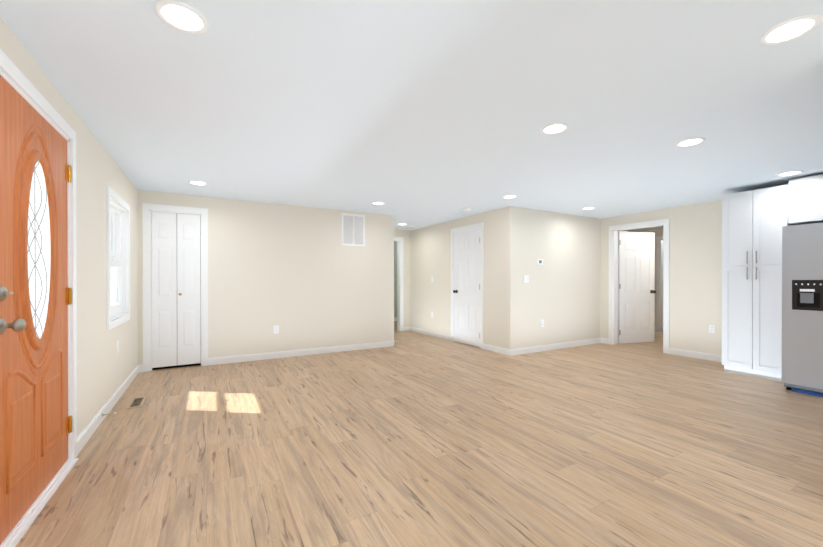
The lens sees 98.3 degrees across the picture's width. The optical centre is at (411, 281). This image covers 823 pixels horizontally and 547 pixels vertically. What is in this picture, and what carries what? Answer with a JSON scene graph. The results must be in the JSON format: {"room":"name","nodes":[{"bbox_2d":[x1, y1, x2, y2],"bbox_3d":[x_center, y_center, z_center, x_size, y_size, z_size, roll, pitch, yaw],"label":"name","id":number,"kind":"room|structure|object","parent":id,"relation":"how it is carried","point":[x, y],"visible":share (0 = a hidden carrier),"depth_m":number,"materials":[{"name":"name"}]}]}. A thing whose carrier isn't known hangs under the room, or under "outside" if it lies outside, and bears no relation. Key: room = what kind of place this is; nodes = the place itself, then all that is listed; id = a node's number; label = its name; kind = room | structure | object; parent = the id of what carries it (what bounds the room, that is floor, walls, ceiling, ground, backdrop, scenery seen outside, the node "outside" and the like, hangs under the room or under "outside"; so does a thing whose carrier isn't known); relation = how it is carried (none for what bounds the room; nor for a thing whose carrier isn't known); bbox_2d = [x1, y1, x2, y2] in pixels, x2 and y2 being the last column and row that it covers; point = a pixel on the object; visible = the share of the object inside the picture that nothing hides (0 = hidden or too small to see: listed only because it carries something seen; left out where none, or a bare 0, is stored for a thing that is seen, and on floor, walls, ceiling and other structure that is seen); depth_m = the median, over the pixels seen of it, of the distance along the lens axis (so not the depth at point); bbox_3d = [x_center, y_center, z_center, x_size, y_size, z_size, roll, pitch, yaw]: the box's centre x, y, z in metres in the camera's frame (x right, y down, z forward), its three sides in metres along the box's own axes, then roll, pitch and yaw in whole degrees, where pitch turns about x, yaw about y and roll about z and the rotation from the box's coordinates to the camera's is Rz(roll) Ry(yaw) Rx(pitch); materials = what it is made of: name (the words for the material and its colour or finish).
{"room":"empty living room","nodes":[
{"label":"empty living room","id":0,"kind":"room"},
{"bbox_2d":[0,17,137,436],"bbox_3d":[-1.552,0.012,1.018,0.160,2.260,8.010,0,0,-30],"label":"wall","id":1,"kind":"structure","parent":0,"point":[104,369],"depth_m":2.71,"materials":[{"name":"beige paint"}]},
{"bbox_2d":[0,76,71,546],"bbox_3d":[-1.930,0.128,1.860,0.120,2.017,0.908,0,0,-30],"label":"front door","id":2,"kind":"structure","parent":1,"relation":"in","point":[35,301],"depth_m":1.76,"materials":[{"name":"orange wood"}]},
{"bbox_2d":[0,49,76,458],"bbox_3d":[-1.997,0.088,1.815,0.176,2.103,1.061,0,0,-30],"label":"door frame","id":3,"kind":"structure","parent":1,"relation":"attached to","point":[15,78],"depth_m":2.25,"materials":[{"name":"white wood"}]},
{"bbox_2d":[3,458,78,546],"bbox_3d":[-1.986,1.129,1.824,0.200,0.020,0.925,0,0,-30],"label":"trim","id":4,"kind":"structure","parent":1,"relation":"attached to","point":[23,527],"depth_m":1.78,"materials":[{"name":"white wood"}]},
{"bbox_2d":[77,365,138,453],"bbox_3d":[-2.786,1.087,3.361,0.014,0.095,2.402,0,0,-30],"label":"baseboard","id":5,"kind":"structure","parent":1,"relation":"attached to","point":[87,432],"depth_m":2.91,"materials":[{"name":"white wood"}]},
{"bbox_2d":[106,185,129,329],"bbox_3d":[-2.909,-0.201,3.449,0.141,1.246,0.956,0,0,-30],"label":"double-hung window","id":6,"kind":"structure","parent":1,"relation":"in","point":[116,304],"depth_m":3.73,"materials":[{"name":"white"}]},
{"bbox_2d":[152,215,200,369],"bbox_3d":[-3.247,-0.001,4.970,0.770,2.260,0.745,0,0,-30],"label":"closet interior","id":7,"kind":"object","parent":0,"point":[176,366],"depth_m":4.73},
{"bbox_2d":[137,190,393,364],"bbox_3d":[-1.874,-0.003,5.329,3.550,2.260,0.120,0,0,-30],"label":"wall","id":8,"kind":"structure","parent":0,"point":[302,277],"depth_m":5.27,"materials":[{"name":"beige paint"}]},
{"bbox_2d":[138,364,142,372],"bbox_3d":[-3.361,1.083,4.408,0.052,0.095,0.014,0,0,-30],"label":"baseboard","id":9,"kind":"structure","parent":8,"relation":"attached to","point":[141,368],"depth_m":4.41,"materials":[{"name":"white wood"}]},
{"bbox_2d":[152,211,176,367],"bbox_3d":[-3.168,0.107,4.563,0.260,1.975,0.030,0,0,-30],"label":"bifold closet door","id":10,"kind":"structure","parent":8,"relation":"in","point":[164,289],"depth_m":4.55,"materials":[{"name":"white wood"}]},
{"bbox_2d":[142,203,207,371],"bbox_3d":[-3.061,0.081,4.644,0.706,2.098,0.136,0,0,-30],"label":"trim","id":11,"kind":"structure","parent":8,"relation":"attached to","point":[147,209],"depth_m":4.48,"materials":[{"name":"white wood"}]},
{"bbox_2d":[177,213,200,364],"bbox_3d":[-2.928,0.107,4.680,0.260,1.975,0.064,0,0,-30],"label":"bifold closet door","id":12,"kind":"structure","parent":8,"relation":"in","point":[188,299],"depth_m":4.68,"materials":[{"name":"white wood"}]},
{"bbox_2d":[274,325,278,333],"bbox_3d":[-1.977,0.708,5.198,0.070,0.115,0.009,0,0,-30],"label":"electrical outlet","id":13,"kind":"object","parent":8,"relation":"attached to","point":[276,329],"visible":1,"depth_m":5.20,"materials":[{"name":"white plastic"}]},
{"bbox_2d":[208,341,394,364],"bbox_3d":[-1.506,1.080,5.465,2.806,0.095,0.014,0,0,-30],"label":"baseboard","id":14,"kind":"structure","parent":8,"relation":"attached to","point":[259,356],"depth_m":5.33,"materials":[{"name":"white wood"}]},
{"bbox_2d":[341,213,364,245],"bbox_3d":[-0.943,-0.832,5.783,0.400,0.515,0.008,0,0,-30],"label":"air vent","id":15,"kind":"object","parent":8,"relation":"in","point":[353,229],"visible":1,"depth_m":5.78,"materials":[{"name":"white"}]},
{"bbox_2d":[394,241,396,317],"bbox_3d":[-0.092,-0.016,9.481,0.120,2.260,2.330,0,0,-30],"label":"wall","id":16,"kind":"structure","parent":0,"point":[395,278],"depth_m":9.99,"materials":[{"name":"grey paint"}]},
{"bbox_2d":[394,229,409,326],"bbox_3d":[-0.567,-0.011,7.801,1.410,2.260,0.120,0,0,-30],"label":"wall","id":17,"kind":"structure","parent":0,"point":[405,234],"depth_m":7.99,"materials":[{"name":"beige paint"}]},
{"bbox_2d":[394,237,402,330],"bbox_3d":[-0.602,0.070,7.772,0.896,2.098,0.136,0,0,-30],"label":"trim","id":18,"kind":"structure","parent":17,"relation":"attached to","point":[399,240],"depth_m":7.92,"materials":[{"name":"white wood"}]},
{"bbox_2d":[0,0,822,231],"bbox_3d":[1.864,-1.192,5.188,10.230,0.120,12.120,0,0,-30],"label":"ceiling","id":19,"kind":"structure","parent":0,"point":[417,114],"depth_m":2.19,"materials":[{"name":"white paint"}]},
{"bbox_2d":[154,0,208,33],"bbox_3d":[-0.972,-1.117,1.511,0.196,0.006,0.196,0,0,-30],"label":"recessed light","id":20,"kind":"object","parent":19,"relation":"in","point":[185,18],"visible":1,"depth_m":1.50,"materials":[{"name":"white plastic"}]},
{"bbox_2d":[188,181,207,185],"bbox_3d":[-2.452,-1.125,4.087,0.196,0.006,0.196,0,0,-30],"label":"recessed light","id":21,"kind":"object","parent":19,"relation":"in","point":[198,183],"visible":1,"depth_m":4.09,"materials":[{"name":"white plastic"}]},
{"bbox_2d":[371,202,384,204],"bbox_3d":[-0.486,-1.129,5.161,0.196,0.006,0.196,0,0,-30],"label":"recessed light","id":22,"kind":"object","parent":19,"relation":"in","point":[378,203],"visible":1,"depth_m":5.17,"materials":[{"name":"white plastic"}]},
{"bbox_2d":[502,195,517,198],"bbox_3d":[1.318,-1.128,4.762,0.196,0.006,0.196,0,0,-30],"label":"recessed light","id":23,"kind":"object","parent":19,"relation":"in","point":[509,196],"visible":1,"depth_m":4.74,"materials":[{"name":"white plastic"}]},
{"bbox_2d":[541,123,568,134],"bbox_3d":[1.054,-1.121,2.620,0.196,0.006,0.196,0,0,-30],"label":"recessed light","id":24,"kind":"object","parent":19,"relation":"in","point":[553,128],"visible":1,"depth_m":2.61,"materials":[{"name":"white plastic"}]},
{"bbox_2d":[582,207,594,209],"bbox_3d":[2.754,-1.130,5.535,0.196,0.006,0.196,0,0,-30],"label":"recessed light","id":25,"kind":"object","parent":19,"relation":"in","point":[587,208],"visible":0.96,"depth_m":5.53,"materials":[{"name":"white"}]},
{"bbox_2d":[675,137,705,146],"bbox_3d":[2.254,-1.121,2.878,0.196,0.006,0.196,0,0,-30],"label":"recessed light","id":26,"kind":"object","parent":19,"relation":"in","point":[690,142],"visible":1,"depth_m":2.88,"materials":[{"name":"white plastic"}]},
{"bbox_2d":[776,170,802,175],"bbox_3d":[3.950,-1.124,3.719,0.196,0.006,0.196,0,0,-30],"label":"recessed light","id":27,"kind":"object","parent":19,"relation":"in","point":[789,173],"visible":0.98,"depth_m":3.71,"materials":[{"name":"white"}]},
{"bbox_2d":[759,14,822,45],"bbox_3d":[1.688,-1.117,1.589,0.196,0.006,0.196,0,0,-30],"label":"recessed light","id":28,"kind":"object","parent":19,"relation":"in","point":[794,28],"visible":1,"depth_m":1.58,"materials":[{"name":"white plastic"}]},
{"bbox_2d":[15,321,822,546],"bbox_3d":[1.864,1.188,5.196,10.230,0.120,12.120,0,0,-30],"label":"floor","id":29,"kind":"structure","parent":0,"point":[412,439],"depth_m":2.31,"materials":[{"name":"brown wood"}]},
{"bbox_2d":[125,396,147,408],"bbox_3d":[-2.564,1.131,3.322,0.120,0.006,0.330,0,0,-30],"label":"floor vent","id":30,"kind":"object","parent":29,"relation":"in","point":[137,402],"visible":1,"depth_m":3.31,"materials":[{"name":"beige metal"}]},
{"bbox_2d":[722,184,791,382],"bbox_3d":[4.255,0.036,4.298,0.748,2.190,0.574,0,0,-30],"label":"pantry cabinet","id":31,"kind":"object","parent":29,"relation":"on","point":[754,222],"visible":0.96,"depth_m":4.12,"materials":[{"name":"white wood"}]},
{"bbox_2d":[782,223,822,396],"bbox_3d":[4.473,0.283,3.533,1.080,1.700,0.892,0,0,-30],"label":"fridge","id":32,"kind":"object","parent":29,"relation":"on","point":[802,308],"visible":1,"depth_m":3.55,"materials":[{"name":"silver metal"}]},
{"bbox_2d":[410,206,515,348],"bbox_3d":[0.783,-0.007,6.734,0.120,2.260,3.070,0,0,-30],"label":"wall","id":33,"kind":"structure","parent":0,"point":[430,251],"depth_m":6.00,"materials":[{"name":"beige paint"}]},
{"bbox_2d":[410,326,450,340],"bbox_3d":[0.354,1.073,7.356,0.014,0.095,1.572,0,0,-30],"label":"baseboard","id":34,"kind":"structure","parent":33,"relation":"attached to","point":[433,334],"depth_m":7.25,"materials":[{"name":"white wood"}]},
{"bbox_2d":[453,228,479,346],"bbox_3d":[0.994,0.112,6.288,0.185,2.000,0.735,0,0,-30],"label":"hall door","id":35,"kind":"structure","parent":33,"relation":"in","point":[466,291],"depth_m":6.27,"materials":[{"name":"white wood"}]},
{"bbox_2d":[451,222,483,348],"bbox_3d":[1.016,0.075,6.309,0.136,2.098,0.896,0,0,-30],"label":"door frame","id":36,"kind":"structure","parent":33,"relation":"attached to","point":[469,227],"depth_m":6.02,"materials":[{"name":"white wood"}]},
{"bbox_2d":[483,343,510,355],"bbox_3d":[1.340,1.079,5.627,0.014,0.095,0.616,0,0,-30],"label":"baseboard","id":37,"kind":"structure","parent":33,"relation":"attached to","point":[496,349],"depth_m":5.59,"materials":[{"name":"white wood"}]},
{"bbox_2d":[516,207,600,348],"bbox_3d":[2.491,-0.005,6.010,2.130,2.260,0.120,0,0,-30],"label":"wall","id":38,"kind":"structure","parent":0,"point":[559,292],"depth_m":5.89,"materials":[{"name":"beige paint"}]},
{"bbox_2d":[523,275,528,282],"bbox_3d":[1.787,-0.036,5.529,0.116,0.115,0.019,0,0,-30],"label":"light switch","id":39,"kind":"object","parent":38,"relation":"attached to","point":[525,278],"visible":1,"depth_m":5.52,"materials":[{"name":"white plastic"}]},
{"bbox_2d":[537,259,542,264],"bbox_3d":[2.053,-0.307,5.677,0.120,0.084,0.024,0,0,-30],"label":"thermostat","id":40,"kind":"object","parent":38,"relation":"attached to","point":[539,261],"visible":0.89,"depth_m":5.66,"materials":[{"name":"white plastic"}]},
{"bbox_2d":[510,338,600,355],"bbox_3d":[2.472,1.078,5.926,2.250,0.095,0.014,0,0,-30],"label":"baseboard","id":41,"kind":"structure","parent":38,"relation":"attached to","point":[526,350],"depth_m":5.84,"materials":[{"name":"white wood"}]},
{"bbox_2d":[639,229,662,326],"bbox_3d":[5.747,-0.009,7.417,0.120,2.260,3.700,0,0,-30],"label":"wall","id":42,"kind":"structure","parent":0,"point":[658,232],"depth_m":7.88,"materials":[{"name":"beige paint"}]},
{"bbox_2d":[656,236,662,331],"bbox_3d":[5.690,0.071,7.500,0.136,2.098,0.896,0,0,-30],"label":"door frame","id":43,"kind":"structure","parent":42,"relation":"attached to","point":[659,284],"depth_m":7.82,"materials":[{"name":"white wood"}]},
{"bbox_2d":[600,200,721,354],"bbox_3d":[5.024,0.002,3.839,0.120,2.260,6.400,0,0,-30],"label":"wall","id":44,"kind":"structure","parent":0,"point":[695,288],"depth_m":5.27,"materials":[{"name":"beige paint"}]},
{"bbox_2d":[601,338,608,343],"bbox_3d":[3.480,1.076,6.415,0.014,0.095,0.162,0,0,-30],"label":"baseboard","id":45,"kind":"structure","parent":44,"relation":"attached to","point":[605,340],"depth_m":6.40,"materials":[{"name":"white wood"}]},
{"bbox_2d":[618,231,655,343],"bbox_3d":[4.070,0.112,6.440,0.795,2.000,0.185,0,0,-15],"label":"door","id":46,"kind":"structure","parent":44,"relation":"in","point":[636,287],"depth_m":6.42,"materials":[{"name":"white wood"}]},
{"bbox_2d":[609,218,669,353],"bbox_3d":[3.815,0.076,5.959,0.152,2.098,0.956,0,0,-30],"label":"door frame","id":47,"kind":"structure","parent":44,"relation":"attached to","point":[613,283],"depth_m":6.11,"materials":[{"name":"white wood"}]},
{"bbox_2d":[669,348,721,361],"bbox_3d":[4.215,1.081,5.127,0.014,0.095,0.892,0,0,-30],"label":"baseboard","id":48,"kind":"structure","parent":44,"relation":"attached to","point":[698,355],"depth_m":5.20,"materials":[{"name":"white wood"}]},
{"bbox_2d":[709,325,714,332],"bbox_3d":[4.264,0.678,5.043,0.009,0.115,0.070,0,0,-30],"label":"electrical outlet","id":49,"kind":"object","parent":44,"relation":"attached to","point":[711,328],"visible":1,"depth_m":5.04,"materials":[{"name":"white plastic"}]},
{"bbox_2d":[789,174,822,224],"bbox_3d":[4.634,-0.864,3.631,0.748,0.475,0.948,0,0,-30],"label":"upper cabinet","id":50,"kind":"object","parent":44,"relation":"attached to","point":[805,200],"visible":0.98,"depth_m":3.76,"materials":[{"name":"white wood"}]}
]}

